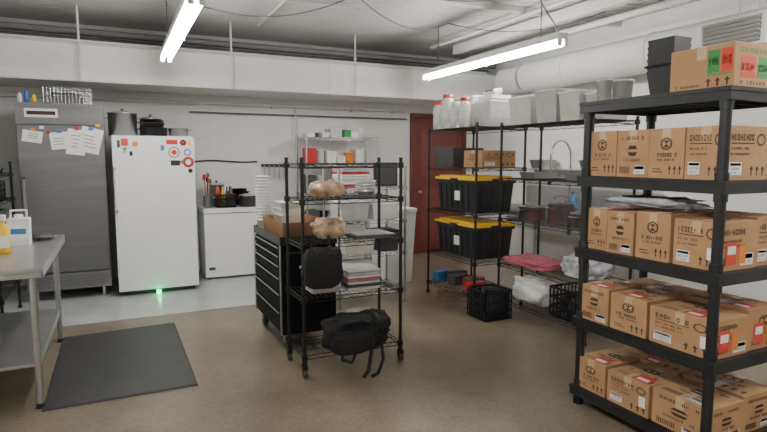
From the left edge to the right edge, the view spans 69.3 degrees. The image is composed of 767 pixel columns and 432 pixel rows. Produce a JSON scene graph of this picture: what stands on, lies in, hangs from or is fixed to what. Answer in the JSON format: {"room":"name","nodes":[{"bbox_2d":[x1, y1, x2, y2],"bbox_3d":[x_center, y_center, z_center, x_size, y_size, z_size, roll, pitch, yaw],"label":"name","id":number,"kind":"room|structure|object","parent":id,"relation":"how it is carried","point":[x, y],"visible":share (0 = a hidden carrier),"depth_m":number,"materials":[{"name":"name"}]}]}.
{"room":"commercial kitchen","nodes":[
{"label":"commercial kitchen","id":0,"kind":"room"},
{"bbox_2d":[0,17,475,287],"bbox_3d":[-1.549,-0.868,7.973,7.050,3.160,0.100,-3,7,-25],"label":"wall","id":1,"kind":"structure","parent":0,"point":[263,139],"depth_m":7.70,"materials":[{"name":"paint"}]},
{"bbox_2d":[0,93,406,165],"bbox_3d":[-2.114,-0.997,7.575,5.500,1.100,0.100,-3,7,-25],"label":"conduit","id":2,"kind":"object","parent":1,"relation":"attached to","point":[189,102],"visible":0.84,"depth_m":7.66,"materials":[{"name":"grey"}]},
{"bbox_2d":[195,160,284,178],"bbox_3d":[-1.947,-0.646,7.726,1.301,0.271,0.040,-3,7,-25],"label":"rail","id":3,"kind":"object","parent":1,"relation":"attached to","point":[262,165],"visible":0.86,"depth_m":7.84,"materials":[{"name":"black"}]},
{"bbox_2d":[0,36,510,105],"bbox_3d":[-1.328,-1.820,7.410,6.850,0.430,0.920,-3,7,-25],"label":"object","id":4,"kind":"object","parent":1,"relation":"attached to","point":[24,62],"visible":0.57,"depth_m":6.67,"materials":[{"name":"paint"}]},
{"bbox_2d":[409,113,466,253],"bbox_3d":[0.912,-0.526,9.069,1.040,2.249,0.128,-3,7,-25],"label":"door","id":5,"kind":"structure","parent":1,"relation":"in","point":[419,122],"depth_m":8.99,"materials":[{"name":"red"}]},
{"bbox_2d":[0,0,699,58],"bbox_3d":[0.648,-2.011,3.252,7.050,0.100,10.250,-3,7,-25],"label":"ceiling","id":6,"kind":"structure","parent":0,"point":[327,27],"depth_m":6.46,"materials":[{"name":"paint"}]},
{"bbox_2d":[160,0,205,62],"bbox_3d":[-1.739,-1.797,4.660,0.110,0.620,2.440,-3,7,-25],"label":"fluorescent ceiling light","id":7,"kind":"object","parent":6,"relation":"hanging from","point":[187,12],"visible":1,"depth_m":4.40,"materials":[{"name":"white"}]},
{"bbox_2d":[0,5,486,94],"bbox_3d":[-1.337,-1.945,6.835,6.350,0.780,0.044,-3,7,-25],"label":"conduit","id":8,"kind":"object","parent":6,"relation":"attached to","point":[77,40],"visible":1,"depth_m":6.57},
{"bbox_2d":[202,0,605,31],"bbox_3d":[-0.469,-2.057,5.413,5.807,0.232,1.311,-3,7,-25],"label":"hanging cable","id":9,"kind":"object","parent":6,"relation":"hanging from","point":[341,0],"visible":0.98,"depth_m":5.56,"materials":[{"name":"grey plastic"}]},
{"bbox_2d":[257,0,643,27],"bbox_3d":[-0.034,-2.073,4.674,6.850,0.074,4.800,-3,7,-25],"label":"conduit","id":10,"kind":"object","parent":6,"relation":"attached to","point":[485,4],"depth_m":5.82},
{"bbox_2d":[422,5,567,79],"bbox_3d":[1.074,-1.938,6.003,0.110,0.620,2.440,-3,7,-25],"label":"fluorescent ceiling light","id":11,"kind":"object","parent":6,"relation":"hanging from","point":[552,41],"visible":1,"depth_m":5.68,"materials":[{"name":"white"}]},
{"bbox_2d":[430,0,694,57],"bbox_3d":[2.853,-1.882,3.857,0.674,0.204,8.800,-3,7,-25],"label":"conduit","id":12,"kind":"object","parent":6,"relation":"attached to","point":[589,7],"depth_m":5.95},
{"bbox_2d":[495,7,766,94],"bbox_3d":[3.642,-1.528,4.107,0.417,0.417,8.700,-3,7,-25],"label":"air duct","id":13,"kind":"object","parent":6,"relation":"hanging from","point":[627,57],"visible":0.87,"depth_m":6.38,"materials":[{"name":"grey"}]},
{"bbox_2d":[699,0,766,46],"bbox_3d":[2.709,-1.634,4.066,0.467,0.820,0.507,-3,7,-25],"label":"ventilation unit","id":14,"kind":"object","parent":6,"relation":"hanging from","point":[750,27],"visible":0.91,"depth_m":3.97,"materials":[{"name":"grey"}]},
{"bbox_2d":[0,251,766,431],"bbox_3d":[0.648,1.231,3.593,7.050,0.100,10.250,-3,7,-25],"label":"floor","id":15,"kind":"structure","parent":0,"point":[458,371],"depth_m":3.90,"materials":[{"name":"concrete"}]},
{"bbox_2d":[0,234,64,408],"bbox_3d":[-2.699,0.696,3.901,0.730,0.900,1.600,-3,7,-25],"label":"prep table","id":16,"kind":"object","parent":15,"relation":"on","point":[25,336],"visible":0.99,"depth_m":3.69,"materials":[{"name":"grey metal"}]},
{"bbox_2d":[0,215,11,253],"bbox_3d":[-2.605,0.123,3.796,0.090,0.259,0.092,-3,7,-25],"label":"spray bottle","id":17,"kind":"object","parent":16,"relation":"on","point":[5,237],"visible":1,"depth_m":3.77,"materials":[{"name":"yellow plastic"}]},
{"bbox_2d":[6,209,31,245],"bbox_3d":[-2.715,0.083,4.138,0.140,0.266,0.145,-3,7,-25],"label":"jug","id":18,"kind":"object","parent":16,"relation":"on","point":[20,226],"visible":0.88,"depth_m":4.09,"materials":[{"name":"plastic"}]},
{"bbox_2d":[41,322,197,411],"bbox_3d":[-2.027,1.098,4.312,0.920,0.012,1.600,-3,7,-25],"label":"rubber floor mat","id":19,"kind":"object","parent":15,"relation":"on","point":[130,362],"visible":0.93,"depth_m":4.11,"materials":[{"name":"rubber"}]},
{"bbox_2d":[0,271,368,327],"bbox_3d":[-2.385,0.870,6.536,3.950,0.004,2.080,-3,7,-25],"label":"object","id":20,"kind":"structure","parent":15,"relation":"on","point":[79,306],"depth_m":6.00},
{"bbox_2d":[0,161,22,312],"bbox_3d":[-3.704,0.254,5.182,0.364,1.512,0.994,-3,7,-25],"label":"wire shelving rack","id":21,"kind":"object","parent":20,"relation":"on","point":[10,173],"visible":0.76,"depth_m":5.59,"materials":[{"name":"black"}]},
{"bbox_2d":[14,102,111,300],"bbox_3d":[-3.570,-0.170,6.284,0.810,2.116,0.810,-3,7,-25],"label":"stainless steel refrigerator","id":22,"kind":"object","parent":20,"relation":"on","point":[62,147],"visible":0.84,"depth_m":5.96,"materials":[{"name":"grey"}]},
{"bbox_2d":[42,86,93,104],"bbox_3d":[-3.481,-1.312,6.129,0.490,0.186,0.360,-3,7,-25],"label":"wire basket","id":23,"kind":"object","parent":22,"relation":"on","point":[46,89],"visible":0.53,"depth_m":6.00,"materials":[{"name":"silver metal"}]},
{"bbox_2d":[51,92,84,103],"bbox_3d":[-3.479,-1.292,6.126,0.320,0.115,0.249,-3,7,-25],"label":"pans","id":24,"kind":"object","parent":23,"relation":"in","point":[68,98],"visible":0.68,"depth_m":6.03,"materials":[{"name":"grey metal"}]},
{"bbox_2d":[111,135,198,294],"bbox_3d":[-2.726,-0.040,6.621,0.850,1.784,0.860,-3,7,-25],"label":"freezer","id":25,"kind":"object","parent":20,"relation":"on","point":[154,176],"visible":1,"depth_m":6.26,"materials":[{"name":"metal"}]},
{"bbox_2d":[104,109,140,135],"bbox_3d":[-2.949,-1.056,6.273,0.316,0.305,0.316,2,6,19],"label":"cooking pot","id":26,"kind":"object","parent":25,"relation":"on","point":[124,123],"visible":0.86,"depth_m":6.15,"materials":[{"name":"silver metal"}]},
{"bbox_2d":[137,120,169,135],"bbox_3d":[-2.652,-1.008,6.399,0.313,0.183,0.312,2,6,19],"label":"cooking pot","id":27,"kind":"object","parent":25,"relation":"on","point":[151,127],"visible":0.93,"depth_m":6.29,"materials":[{"name":"black"}]},
{"bbox_2d":[197,205,256,278],"bbox_3d":[-2.033,0.320,7.415,0.760,0.906,0.605,-3,7,-25],"label":"chest freezer","id":28,"kind":"object","parent":20,"relation":"on","point":[226,235],"visible":0.84,"depth_m":7.14,"materials":[{"name":"metal"}]},
{"bbox_2d":[214,193,235,207],"bbox_3d":[-2.054,-0.204,7.207,0.240,0.169,0.220,-3,7,-25],"label":"crate","id":29,"kind":"object","parent":28,"relation":"on","point":[216,199],"visible":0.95,"depth_m":7.11,"materials":[{"name":"plastic"}]},
{"bbox_2d":[236,191,255,206],"bbox_3d":[-1.797,-0.228,7.340,0.270,0.195,0.240,1,6,14],"label":"cooking pot","id":30,"kind":"object","parent":28,"relation":"on","point":[247,199],"visible":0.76,"depth_m":7.25,"materials":[{"name":"grey metal"}]},
{"bbox_2d":[254,224,336,347],"bbox_3d":[-0.787,0.578,4.883,0.488,0.930,0.972,-3,7,-25],"label":"tool cart","id":31,"kind":"object","parent":15,"relation":"on","point":[269,248],"visible":0.67,"depth_m":4.54,"materials":[{"name":"black"}]},
{"bbox_2d":[255,176,270,228],"bbox_3d":[-1.104,-0.127,5.098,0.140,0.480,0.140,-3,7,-25],"label":"paper cups","id":32,"kind":"object","parent":31,"relation":"on","point":[262,185],"visible":0.89,"depth_m":5.04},
{"bbox_2d":[263,214,318,236],"bbox_3d":[-0.765,0.082,4.793,0.400,0.130,0.660,-3,7,-25],"label":"cardboard tray","id":33,"kind":"object","parent":31,"relation":"on","point":[271,225],"visible":0.55,"depth_m":4.52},
{"bbox_2d":[272,200,305,222],"bbox_3d":[-0.827,-0.039,4.839,0.220,0.181,0.280,-3,7,-25],"label":"tubs","id":34,"kind":"object","parent":33,"relation":"on","point":[279,214],"visible":0.72,"depth_m":4.73,"materials":[{"name":"plastic"}]},
{"bbox_2d":[295,134,379,258],"bbox_3d":[-0.653,-0.223,7.999,1.114,1.872,0.494,-3,7,-25],"label":"wire shelving rack","id":35,"kind":"object","parent":15,"relation":"on","point":[306,137],"visible":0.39,"depth_m":7.91,"materials":[{"name":"silver metal"}]},
{"bbox_2d":[304,205,359,223],"bbox_3d":[-0.718,-0.016,7.988,0.825,0.257,0.253,-3,7,-25],"label":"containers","id":36,"kind":"object","parent":35,"relation":"on","point":[314,212],"visible":0.34,"depth_m":7.83,"materials":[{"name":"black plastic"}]},
{"bbox_2d":[302,128,362,137],"bbox_3d":[-0.702,-1.184,7.873,0.860,0.145,0.253,-3,7,-25],"label":"packages","id":37,"kind":"object","parent":35,"relation":"on","point":[332,132],"visible":0.79,"depth_m":7.83,"materials":[{"name":"paper"}]},
{"bbox_2d":[302,148,363,164],"bbox_3d":[-0.710,-0.848,7.904,0.842,0.230,0.253,-3,7,-25],"label":"containers","id":38,"kind":"object","parent":35,"relation":"on","point":[355,155],"visible":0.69,"depth_m":7.79,"materials":[{"name":"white plastic"}]},
{"bbox_2d":[283,157,403,377],"bbox_3d":[-0.296,0.338,4.187,0.804,1.552,0.445,-3,7,-25],"label":"wire shelving rack","id":39,"kind":"object","parent":15,"relation":"on","point":[400,352],"visible":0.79,"depth_m":4.12,"materials":[{"name":"black"}]},
{"bbox_2d":[300,236,342,289],"bbox_3d":[-0.430,0.321,3.803,0.278,0.346,0.197,-3,7,-25],"label":"backpack","id":40,"kind":"object","parent":39,"relation":"hanging from","point":[321,268],"visible":1,"depth_m":3.73,"materials":[{"name":"black fabric"}]},
{"bbox_2d":[299,266,343,293],"bbox_3d":[-0.463,0.463,4.131,0.252,0.172,0.272,-3,7,-25],"label":"storage container","id":41,"kind":"object","parent":39,"relation":"on","point":[336,288],"visible":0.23,"depth_m":4.05,"materials":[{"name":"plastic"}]},
{"bbox_2d":[306,179,345,197],"bbox_3d":[-0.417,-0.206,4.061,0.285,0.127,0.258,-3,7,-25],"label":"bread","id":42,"kind":"object","parent":39,"relation":"on","point":[331,187],"visible":1,"depth_m":3.97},
{"bbox_2d":[309,216,346,238],"bbox_3d":[-0.410,0.081,4.124,0.255,0.160,0.275,-3,7,-25],"label":"bread","id":43,"kind":"object","parent":39,"relation":"on","point":[334,227],"visible":0.93,"depth_m":4.03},
{"bbox_2d":[320,308,390,378],"bbox_3d":[-0.196,0.913,3.989,0.507,0.444,0.314,-3,7,-25],"label":"backpack","id":44,"kind":"object","parent":39,"relation":"on","point":[344,333],"visible":1,"depth_m":3.89,"materials":[{"name":"fabric"}]},
{"bbox_2d":[341,263,379,290],"bbox_3d":[-0.197,0.461,4.248,0.260,0.148,0.260,-3,7,-25],"label":"folded towels","id":45,"kind":"object","parent":39,"relation":"on","point":[357,276],"visible":0.77,"depth_m":4.14,"materials":[{"name":"fabric"}]},
{"bbox_2d":[354,180,376,195],"bbox_3d":[-0.138,-0.217,4.261,0.176,0.116,0.176,-3,7,-25],"label":"bowls","id":46,"kind":"object","parent":39,"relation":"on","point":[363,187],"visible":1,"depth_m":4.20,"materials":[{"name":"silver metal"}]},
{"bbox_2d":[344,229,395,239],"bbox_3d":[-0.125,0.139,4.249,0.330,0.030,0.330,-3,7,-25],"label":"steel tray","id":47,"kind":"object","parent":39,"relation":"on","point":[361,234],"visible":0.91,"depth_m":4.18,"materials":[{"name":"silver metal"}]},
{"bbox_2d":[322,166,406,309],"bbox_3d":[-0.207,0.196,5.972,0.794,1.462,0.494,-3,7,-25],"label":"wire shelving rack","id":48,"kind":"object","parent":15,"relation":"on","point":[386,189],"visible":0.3,"depth_m":5.89,"materials":[{"name":"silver metal"}]},
{"bbox_2d":[329,199,369,220],"bbox_3d":[-0.363,-0.071,5.863,0.332,0.212,0.352,-3,7,-25],"label":"storage container","id":49,"kind":"object","parent":48,"relation":"on","point":[353,211],"visible":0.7,"depth_m":5.73,"materials":[{"name":"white plastic"}]},
{"bbox_2d":[332,166,368,186],"bbox_3d":[-0.345,-0.414,5.813,0.300,0.203,0.300,-3,7,-25],"label":"trays","id":50,"kind":"object","parent":48,"relation":"on","point":[347,175],"visible":0.59,"depth_m":5.68,"materials":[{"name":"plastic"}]},
{"bbox_2d":[336,236,374,254],"bbox_3d":[-0.318,0.275,5.921,0.372,0.212,0.352,-3,7,-25],"label":"storage container","id":51,"kind":"object","parent":48,"relation":"on","point":[366,248],"visible":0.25,"depth_m":5.78,"materials":[{"name":"plastic"}]},
{"bbox_2d":[367,201,398,218],"bbox_3d":[-0.038,-0.068,6.020,0.312,0.172,0.312,-3,7,-25],"label":"storage container","id":52,"kind":"object","parent":48,"relation":"on","point":[388,209],"visible":0.6,"depth_m":5.90,"materials":[{"name":"white plastic"}]},
{"bbox_2d":[367,227,398,251],"bbox_3d":[-0.002,0.249,6.071,0.262,0.232,0.312,-3,7,-25],"label":"storage container","id":53,"kind":"object","parent":48,"relation":"on","point":[393,246],"visible":0.43,"depth_m":5.97,"materials":[{"name":"black plastic"}]},
{"bbox_2d":[373,162,396,185],"bbox_3d":[0.012,-0.446,5.899,0.260,0.247,0.150,-3,7,-25],"label":"monitor","id":54,"kind":"object","parent":48,"relation":"on","point":[388,175],"visible":0.79,"depth_m":5.86,"materials":[{"name":"plastic"}]},
{"bbox_2d":[370,205,416,283],"bbox_3d":[0.111,0.353,7.006,0.460,0.926,0.460,-3,7,-25],"label":"waste bin","id":55,"kind":"object","parent":15,"relation":"on","point":[393,261],"visible":0.3,"depth_m":6.85,"materials":[{"name":"plastic"}]},
{"bbox_2d":[426,122,527,310],"bbox_3d":[0.986,-0.030,6.061,0.644,1.892,0.964,-3,7,-25],"label":"wire shelving rack","id":56,"kind":"object","parent":15,"relation":"on","point":[474,130],"visible":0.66,"depth_m":5.81,"materials":[{"name":"black"}]},
{"bbox_2d":[433,101,441,129],"bbox_3d":[0.623,-1.117,6.173,0.140,0.308,0.140,-3,7,-25],"label":"plastic jar","id":57,"kind":"object","parent":56,"relation":"on","point":[437,113],"visible":0.62,"depth_m":6.12,"materials":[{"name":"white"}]},
{"bbox_2d":[441,94,453,128],"bbox_3d":[0.697,-1.131,6.018,0.140,0.368,0.140,-3,7,-25],"label":"plastic jar","id":58,"kind":"object","parent":56,"relation":"on","point":[447,98],"visible":0.76,"depth_m":5.96,"materials":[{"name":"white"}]},
{"bbox_2d":[450,101,459,127],"bbox_3d":[0.770,-1.071,5.870,0.140,0.278,0.140,-3,7,-25],"label":"plastic jar","id":59,"kind":"object","parent":56,"relation":"on","point":[454,109],"visible":0.78,"depth_m":5.81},
{"bbox_2d":[433,148,483,166],"bbox_3d":[0.823,-0.651,6.152,0.399,0.202,0.419,-3,7,-25],"label":"storage bin","id":60,"kind":"object","parent":56,"relation":"on","point":[445,157],"visible":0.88,"depth_m":5.97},
{"bbox_2d":[433,269,486,292],"bbox_3d":[0.880,0.703,6.170,0.354,0.112,0.796,-3,7,-25],"label":"supplies","id":61,"kind":"object","parent":56,"relation":"on","point":[455,277],"visible":0.87,"depth_m":6.10,"materials":[{"name":"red plastic"}]},
{"bbox_2d":[459,97,470,126],"bbox_3d":[0.840,-1.070,5.725,0.120,0.308,0.120,-3,7,-25],"label":"plastic jar","id":62,"kind":"object","parent":56,"relation":"on","point":[464,106],"visible":0.86,"depth_m":5.68,"materials":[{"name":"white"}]},
{"bbox_2d":[435,215,515,259],"bbox_3d":[0.988,0.224,6.085,0.548,0.377,0.802,-3,7,-25],"label":"storage tote","id":63,"kind":"object","parent":56,"relation":"on","point":[456,233],"visible":0.86,"depth_m":5.83,"materials":[{"name":"black plastic"}]},
{"bbox_2d":[435,174,515,213],"bbox_3d":[0.988,-0.254,6.035,0.548,0.377,0.802,-3,7,-25],"label":"storage tote","id":64,"kind":"object","parent":56,"relation":"on","point":[456,191],"visible":0.89,"depth_m":5.77,"materials":[{"name":"black plastic"}]},
{"bbox_2d":[464,150,515,167],"bbox_3d":[1.104,-0.596,5.779,0.422,0.174,0.321,-3,7,-25],"label":"cardboard box","id":65,"kind":"object","parent":56,"relation":"on","point":[486,158],"visible":0.91,"depth_m":5.66,"materials":[{"name":"beige"}]},
{"bbox_2d":[471,99,510,125],"bbox_3d":[1.171,-1.055,5.753,0.412,0.272,0.332,-3,7,-25],"label":"storage container","id":66,"kind":"object","parent":56,"relation":"on","point":[490,112],"visible":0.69,"depth_m":5.61,"materials":[{"name":"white plastic"}]},
{"bbox_2d":[478,88,510,99],"bbox_3d":[1.139,-1.251,5.706,0.240,0.112,0.240,-3,7,-25],"label":"lid","id":67,"kind":"object","parent":66,"relation":"on","point":[493,93],"visible":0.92,"depth_m":5.62,"materials":[{"name":"white plastic"}]},
{"bbox_2d":[467,283,511,321],"bbox_3d":[1.035,0.843,5.435,0.310,0.280,0.310,-3,7,-25],"label":"crate","id":68,"kind":"object","parent":15,"relation":"on","point":[505,301],"visible":0.94,"depth_m":5.34,"materials":[{"name":"plastic"}]},
{"bbox_2d":[474,286,502,314],"bbox_3d":[1.036,0.807,5.438,0.243,0.258,0.214,-4,7,-31],"label":"supplies","id":69,"kind":"object","parent":68,"relation":"in","point":[485,289],"visible":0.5,"depth_m":5.37,"materials":[{"name":"black plastic"}]},
{"bbox_2d":[497,116,639,346],"bbox_3d":[1.638,0.069,5.126,0.544,1.892,1.204,-3,7,-25],"label":"wire shelving rack","id":70,"kind":"object","parent":15,"relation":"on","point":[540,126],"visible":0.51,"depth_m":5.18,"materials":[{"name":"black"}]},
{"bbox_2d":[508,95,536,124],"bbox_3d":[1.469,-1.014,5.365,0.412,0.272,0.332,-3,7,-25],"label":"storage container","id":71,"kind":"object","parent":70,"relation":"on","point":[522,109],"visible":0.56,"depth_m":5.25,"materials":[{"name":"plastic"}]},
{"bbox_2d":[517,205,547,220],"bbox_3d":[1.445,-0.030,5.379,0.293,0.130,0.274,2,6,16],"label":"stock pot","id":72,"kind":"object","parent":70,"relation":"on","point":[526,212],"visible":0.95,"depth_m":5.27,"materials":[{"name":"silver metal"}]},
{"bbox_2d":[503,253,562,270],"bbox_3d":[1.476,0.442,5.357,0.429,0.079,0.672,-3,7,-25],"label":"towel","id":73,"kind":"object","parent":70,"relation":"on","point":[536,262],"visible":0.92,"depth_m":5.25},
{"bbox_2d":[512,273,559,306],"bbox_3d":[1.471,0.689,5.353,0.332,0.315,0.598,-3,7,-25],"label":"plastic bag","id":74,"kind":"object","parent":70,"relation":"on","point":[530,289],"visible":0.88,"depth_m":5.22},
{"bbox_2d":[519,172,557,178],"bbox_3d":[1.499,-0.396,5.367,0.300,0.060,0.220,-3,7,-25],"label":"pan","id":75,"kind":"object","parent":70,"relation":"on","point":[533,175],"visible":1,"depth_m":5.28,"materials":[{"name":"silver metal"}]},
{"bbox_2d":[534,87,574,122],"bbox_3d":[1.616,-0.997,5.059,0.392,0.302,0.292,-3,7,-25],"label":"storage container","id":76,"kind":"object","parent":70,"relation":"on","point":[546,100],"visible":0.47,"depth_m":4.95,"materials":[{"name":"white plastic"}]},
{"bbox_2d":[546,202,576,224],"bbox_3d":[1.628,-0.025,5.089,0.283,0.180,0.255,2,6,15],"label":"stock pot","id":77,"kind":"object","parent":70,"relation":"on","point":[558,212],"visible":0.98,"depth_m":4.99,"materials":[{"name":"silver metal"}]},
{"bbox_2d":[549,282,577,322],"bbox_3d":[1.758,0.763,4.900,0.400,0.271,0.400,-3,7,-25],"label":"crate","id":78,"kind":"object","parent":70,"relation":"on","point":[566,316],"depth_m":4.90,"materials":[{"name":"plastic"}]},
{"bbox_2d":[558,89,596,120],"bbox_3d":[1.737,-0.951,4.810,0.372,0.262,0.252,-3,7,-25],"label":"storage container","id":79,"kind":"object","parent":70,"relation":"on","point":[569,100],"visible":0.5,"depth_m":4.71,"materials":[{"name":"plastic"}]},
{"bbox_2d":[560,253,615,280],"bbox_3d":[1.773,0.434,4.849,0.360,0.213,0.432,-3,7,-25],"label":"plastic bag","id":80,"kind":"object","parent":70,"relation":"on","point":[570,265],"visible":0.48,"depth_m":4.72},
{"bbox_2d":[584,91,626,120],"bbox_3d":[1.859,-0.914,4.605,0.332,0.232,0.192,-3,7,-25],"label":"storage container","id":81,"kind":"object","parent":70,"relation":"on","point":[590,96],"visible":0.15,"depth_m":4.54,"materials":[{"name":"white plastic"}]},
{"bbox_2d":[506,185,663,278],"bbox_3d":[2.340,0.232,7.122,0.630,1.150,2.300,-3,7,-25],"label":"sink","id":82,"kind":"object","parent":15,"relation":"on","point":[547,192],"visible":0.17,"depth_m":7.42,"materials":[{"name":"silver metal"}]},
{"bbox_2d":[547,140,572,202],"bbox_3d":[2.300,-0.552,7.243,0.407,0.880,0.180,-3,7,-25],"label":"faucet","id":83,"kind":"object","parent":82,"relation":"on","point":[564,141],"visible":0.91,"depth_m":7.26,"materials":[{"name":"silver metal"}]},
{"bbox_2d":[569,85,766,431],"bbox_3d":[1.666,0.280,3.173,0.622,1.880,0.926,-3,7,-25],"label":"storage shelf","id":84,"kind":"object","parent":15,"relation":"on","point":[724,99],"visible":0.68,"depth_m":2.85,"materials":[{"name":"metal"}]},
{"bbox_2d":[590,130,618,176],"bbox_3d":[1.430,-0.375,3.337,0.317,0.264,0.208,-3,7,-25],"label":"cardboard box","id":85,"kind":"object","parent":84,"relation":"in","point":[604,144],"visible":0.36,"depth_m":3.25,"materials":[{"name":"beige"}]},
{"bbox_2d":[596,78,612,100],"bbox_3d":[1.329,-0.753,3.340,0.094,0.137,0.094,-3,7,-25],"label":"container","id":86,"kind":"object","parent":84,"relation":"on","point":[604,85],"visible":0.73,"depth_m":3.31,"materials":[{"name":"plastic"}]},
{"bbox_2d":[579,349,638,397],"bbox_3d":[1.398,0.974,3.466,0.285,0.195,0.223,-3,7,-25],"label":"cardboard box","id":87,"kind":"object","parent":84,"relation":"in","point":[594,366],"visible":0.7,"depth_m":3.40,"materials":[{"name":"beige"}]},
{"bbox_2d":[582,279,643,325],"bbox_3d":[1.405,0.524,3.416,0.295,0.219,0.213,-3,7,-25],"label":"cardboard box","id":88,"kind":"object","parent":84,"relation":"in","point":[596,295],"visible":0.58,"depth_m":3.35,"materials":[{"name":"beige"}]},
{"bbox_2d":[588,206,640,250],"bbox_3d":[1.408,0.070,3.396,0.285,0.246,0.155,-3,7,-25],"label":"cardboard box","id":89,"kind":"object","parent":84,"relation":"in","point":[598,216],"visible":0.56,"depth_m":3.33,"materials":[{"name":"beige"}]},
{"bbox_2d":[612,79,633,98],"bbox_3d":[1.455,-0.757,3.378,0.126,0.137,0.126,-3,7,-25],"label":"container","id":90,"kind":"object","parent":84,"relation":"on","point":[622,88],"visible":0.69,"depth_m":3.33,"materials":[{"name":"plastic"}]},
{"bbox_2d":[606,209,653,255],"bbox_3d":[1.482,0.089,3.231,0.296,0.244,0.185,-3,7,-25],"label":"cardboard box","id":91,"kind":"object","parent":84,"relation":"in","point":[621,224],"visible":0.49,"depth_m":3.16,"materials":[{"name":"beige"}]},
{"bbox_2d":[616,129,649,177],"bbox_3d":[1.523,-0.354,3.150,0.312,0.261,0.208,-3,7,-25],"label":"cardboard box","id":92,"kind":"object","parent":84,"relation":"in","point":[633,145],"visible":0.41,"depth_m":3.08,"materials":[{"name":"beige"}]},
{"bbox_2d":[607,362,682,418],"bbox_3d":[1.516,1.003,3.223,0.285,0.186,0.286,-3,7,-25],"label":"cardboard box","id":93,"kind":"object","parent":84,"relation":"in","point":[630,386],"visible":0.73,"depth_m":3.17,"materials":[{"name":"beige"}]},
{"bbox_2d":[610,287,682,338],"bbox_3d":[1.512,0.551,3.198,0.293,0.211,0.243,-3,7,-25],"label":"cardboard box","id":94,"kind":"object","parent":84,"relation":"in","point":[630,309],"visible":0.56,"depth_m":3.13,"materials":[{"name":"beige"}]},
{"bbox_2d":[615,346,694,376],"bbox_3d":[1.717,0.974,3.469,0.267,0.194,0.451,-3,7,-25],"label":"cardboard box","id":95,"kind":"object","parent":84,"relation":"in","point":[671,367],"visible":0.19,"depth_m":3.38,"materials":[{"name":"beige"}]},
{"bbox_2d":[624,278,704,295],"bbox_3d":[1.713,0.531,3.437,0.262,0.202,0.421,-3,7,-25],"label":"cardboard box","id":96,"kind":"object","parent":84,"relation":"in","point":[673,288],"visible":0.26,"depth_m":3.41,"materials":[{"name":"beige"}]},
{"bbox_2d":[648,127,686,178],"bbox_3d":[1.613,-0.333,2.956,0.319,0.261,0.208,-3,7,-25],"label":"cardboard box","id":97,"kind":"object","parent":84,"relation":"in","point":[667,146],"visible":0.33,"depth_m":2.88,"materials":[{"name":"beige"}]},
{"bbox_2d":[644,35,691,94],"bbox_3d":[1.587,-0.820,3.095,0.160,0.320,0.190,-3,7,-25],"label":"bins","id":98,"kind":"object","parent":84,"relation":"on","point":[660,51],"visible":0.61,"depth_m":3.06,"materials":[{"name":"plastic"}]},
{"bbox_2d":[635,209,707,262],"bbox_3d":[1.575,0.102,3.040,0.294,0.258,0.210,-3,7,-25],"label":"cardboard box","id":99,"kind":"object","parent":84,"relation":"in","point":[654,228],"visible":0.6,"depth_m":2.96,"materials":[{"name":"beige"}]},
{"bbox_2d":[600,194,713,208],"bbox_3d":[1.539,-0.089,3.151,0.295,0.060,0.659,-3,7,-25],"label":"bundle","id":100,"kind":"object","parent":99,"relation":"on","point":[644,200],"visible":1,"depth_m":3.02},
{"bbox_2d":[651,378,744,431],"bbox_3d":[1.657,1.030,2.939,0.276,0.192,0.323,-3,7,-25],"label":"cardboard box","id":101,"kind":"object","parent":84,"relation":"in","point":[676,405],"visible":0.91,"depth_m":2.87,"materials":[{"name":"beige"}]},
{"bbox_2d":[649,299,749,358],"bbox_3d":[1.650,0.588,2.915,0.290,0.198,0.356,-3,7,-25],"label":"cardboard box","id":102,"kind":"object","parent":84,"relation":"in","point":[680,325],"visible":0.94,"depth_m":2.82,"materials":[{"name":"beige"}]},
{"bbox_2d":[672,216,757,270],"bbox_3d":[1.683,0.133,2.823,0.288,0.240,0.248,-3,7,-25],"label":"cardboard box","id":103,"kind":"object","parent":84,"relation":"in","point":[692,243],"visible":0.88,"depth_m":2.75,"materials":[{"name":"beige"}]},
{"bbox_2d":[670,41,766,91],"bbox_3d":[1.787,-0.745,2.870,0.442,0.218,0.341,-3,7,-25],"label":"cardboard box","id":104,"kind":"object","parent":84,"relation":"on","point":[739,63],"visible":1,"depth_m":2.71,"materials":[{"name":"beige"}]},
{"bbox_2d":[682,371,766,431],"bbox_3d":[1.903,1.010,3.083,0.267,0.202,0.351,-3,7,-25],"label":"cardboard box","id":105,"kind":"object","parent":84,"relation":"in","point":[754,394],"visible":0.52,"depth_m":2.94,"materials":[{"name":"beige"}]},
{"bbox_2d":[683,291,766,350],"bbox_3d":[1.897,0.563,3.053,0.264,0.218,0.374,-3,7,-25],"label":"cardboard box","id":106,"kind":"object","parent":84,"relation":"in","point":[756,309],"visible":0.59,"depth_m":2.90,"materials":[{"name":"beige"}]},
{"bbox_2d":[684,125,766,180],"bbox_3d":[1.706,-0.313,2.763,0.320,0.262,0.208,-3,7,-25],"label":"cardboard box","id":107,"kind":"object","parent":84,"relation":"in","point":[748,145],"visible":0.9,"depth_m":2.69,"materials":[{"name":"beige"}]},
{"bbox_2d":[701,210,766,266],"bbox_3d":[1.915,0.110,2.988,0.247,0.254,0.321,-3,7,-25],"label":"cardboard box","id":108,"kind":"object","parent":84,"relation":"in","point":[761,239],"visible":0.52,"depth_m":2.82,"materials":[{"name":"beige"}]},
{"bbox_2d":[478,0,766,301],"bbox_3d":[3.780,-0.547,4.919,0.100,3.160,10.050,-3,7,-25],"label":"wall","id":109,"kind":"structure","parent":0,"point":[556,246],"depth_m":6.75,"materials":[{"name":"paint"}]},
{"bbox_3d":[-2.485,-0.233,1.927,0.100,3.160,10.050,-3,7,-25],"label":"wall","id":110,"kind":"structure","parent":0,"visible":0},
{"bbox_2d":[0,21,495,73],"bbox_3d":[-1.389,-2.142,7.272,6.650,0.217,0.513,-3,7,-25],"label":"ceiling pipe","id":111,"kind":"object","parent":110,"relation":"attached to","point":[3,24],"visible":0.67,"depth_m":6.79,"materials":[{"name":"grey"}]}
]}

